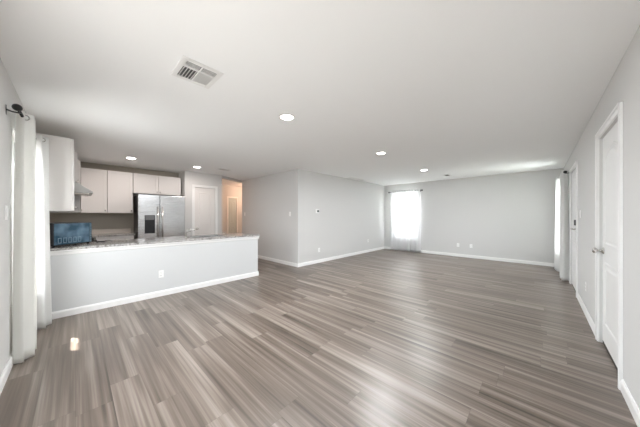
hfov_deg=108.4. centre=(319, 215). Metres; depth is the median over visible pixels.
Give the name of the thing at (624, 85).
wall
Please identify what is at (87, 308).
baseboard
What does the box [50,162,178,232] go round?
wall
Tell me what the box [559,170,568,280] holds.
window curtain
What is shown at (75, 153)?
upper cabinet
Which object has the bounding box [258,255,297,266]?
baseboard
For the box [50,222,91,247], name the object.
toaster oven
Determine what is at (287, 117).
recessed light
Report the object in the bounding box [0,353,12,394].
baseboard
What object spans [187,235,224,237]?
sink
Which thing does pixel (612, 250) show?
door
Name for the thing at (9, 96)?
wall
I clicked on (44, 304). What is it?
window curtain
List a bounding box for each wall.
[0,58,26,375]
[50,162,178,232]
[50,169,383,311]
[179,171,221,235]
[222,185,241,233]
[242,170,293,262]
[384,168,562,262]
[563,25,639,409]
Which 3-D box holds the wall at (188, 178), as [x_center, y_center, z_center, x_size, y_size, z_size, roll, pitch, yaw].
[-3.911,0.056,7.022,2.070,2.440,0.960,0,0,43]
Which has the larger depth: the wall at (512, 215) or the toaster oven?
the wall at (512, 215)
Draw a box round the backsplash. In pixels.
[92,228,130,233]
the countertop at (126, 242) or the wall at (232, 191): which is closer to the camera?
the countertop at (126, 242)
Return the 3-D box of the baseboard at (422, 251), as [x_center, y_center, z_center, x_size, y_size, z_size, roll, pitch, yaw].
[4.232,1.232,7.310,4.758,0.088,0.014,0,0,43]
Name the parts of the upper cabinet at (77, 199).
door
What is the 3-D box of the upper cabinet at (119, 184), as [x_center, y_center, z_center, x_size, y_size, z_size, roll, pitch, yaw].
[-4.589,-0.527,5.291,0.359,0.935,0.434,0,0,43]
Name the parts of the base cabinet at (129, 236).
drawer, drawer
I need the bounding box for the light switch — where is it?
[5,205,7,219]
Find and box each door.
[192,184,217,235]
[227,196,237,233]
[569,161,577,297]
[592,101,622,389]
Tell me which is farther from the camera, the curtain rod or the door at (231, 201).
the door at (231, 201)
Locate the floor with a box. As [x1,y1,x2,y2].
[0,249,636,426]
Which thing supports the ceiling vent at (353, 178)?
in the ceiling
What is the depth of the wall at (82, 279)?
4.46 m
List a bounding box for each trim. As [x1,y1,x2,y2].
[50,236,258,255]
[222,176,241,182]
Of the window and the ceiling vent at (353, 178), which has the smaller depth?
the window
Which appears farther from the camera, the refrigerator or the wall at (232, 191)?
the wall at (232, 191)
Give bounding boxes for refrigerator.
[134,194,184,238]
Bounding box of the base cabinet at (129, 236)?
[96,235,133,240]
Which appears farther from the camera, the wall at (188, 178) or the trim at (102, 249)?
the wall at (188, 178)
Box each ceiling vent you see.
[171,55,223,88]
[348,177,363,180]
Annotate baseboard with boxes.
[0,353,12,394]
[52,271,258,318]
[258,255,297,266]
[298,246,384,266]
[385,246,553,266]
[577,292,639,426]
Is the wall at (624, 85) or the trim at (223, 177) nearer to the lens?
the wall at (624, 85)
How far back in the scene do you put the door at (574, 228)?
3.97 m
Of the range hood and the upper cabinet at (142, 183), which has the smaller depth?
the range hood
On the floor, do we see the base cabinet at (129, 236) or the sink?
the base cabinet at (129, 236)
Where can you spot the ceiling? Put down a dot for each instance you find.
(458, 89)
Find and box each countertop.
[50,233,259,250]
[92,228,134,238]
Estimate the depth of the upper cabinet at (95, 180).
4.89 m
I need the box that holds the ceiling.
[0,0,639,186]
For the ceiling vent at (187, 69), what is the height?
0.010 m
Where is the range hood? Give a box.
[74,182,92,195]
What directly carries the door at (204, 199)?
in the wall at (188, 178)
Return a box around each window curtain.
[12,111,36,363]
[36,135,51,328]
[390,190,404,250]
[404,189,420,251]
[554,176,559,271]
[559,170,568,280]
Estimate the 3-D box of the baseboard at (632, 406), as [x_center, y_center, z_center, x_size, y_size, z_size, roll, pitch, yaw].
[3.017,1.232,2.548,0.014,0.088,8.608,0,0,43]
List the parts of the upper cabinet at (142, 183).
door, door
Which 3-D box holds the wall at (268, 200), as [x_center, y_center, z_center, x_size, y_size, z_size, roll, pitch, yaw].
[-1.570,0.056,6.810,2.645,2.440,0.160,0,0,43]
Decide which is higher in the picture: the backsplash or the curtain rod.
the curtain rod
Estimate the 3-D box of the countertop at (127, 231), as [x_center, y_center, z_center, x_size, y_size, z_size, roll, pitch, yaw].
[-4.572,0.368,4.686,1.215,0.129,1.294,0,0,43]
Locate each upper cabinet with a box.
[36,133,76,211]
[50,160,81,212]
[74,151,79,182]
[81,167,106,212]
[107,170,132,212]
[133,173,180,195]
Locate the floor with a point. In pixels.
(383, 337)
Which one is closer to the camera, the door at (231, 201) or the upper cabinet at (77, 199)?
the upper cabinet at (77, 199)
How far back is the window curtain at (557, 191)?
5.22 m
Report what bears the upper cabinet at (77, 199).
attached to the wall
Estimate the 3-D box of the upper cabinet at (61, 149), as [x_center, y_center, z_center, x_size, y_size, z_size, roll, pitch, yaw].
[-3.593,-0.527,3.143,0.796,0.935,0.395,0,0,43]
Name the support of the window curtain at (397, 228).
hanging from the curtain rod
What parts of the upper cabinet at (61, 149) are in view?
door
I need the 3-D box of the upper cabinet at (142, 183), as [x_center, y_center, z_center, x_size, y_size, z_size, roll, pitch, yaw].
[-4.099,-0.759,5.810,0.359,0.470,0.976,0,0,43]
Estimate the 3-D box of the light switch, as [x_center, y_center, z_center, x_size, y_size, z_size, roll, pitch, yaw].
[-2.494,-0.025,1.838,0.070,0.114,0.009,0,0,43]
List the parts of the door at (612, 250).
knob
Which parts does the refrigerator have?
door, control panel, handle, handle, door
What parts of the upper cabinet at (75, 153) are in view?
door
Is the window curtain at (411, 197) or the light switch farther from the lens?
the window curtain at (411, 197)
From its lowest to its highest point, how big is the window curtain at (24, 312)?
2.161 m
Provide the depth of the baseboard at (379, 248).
6.81 m

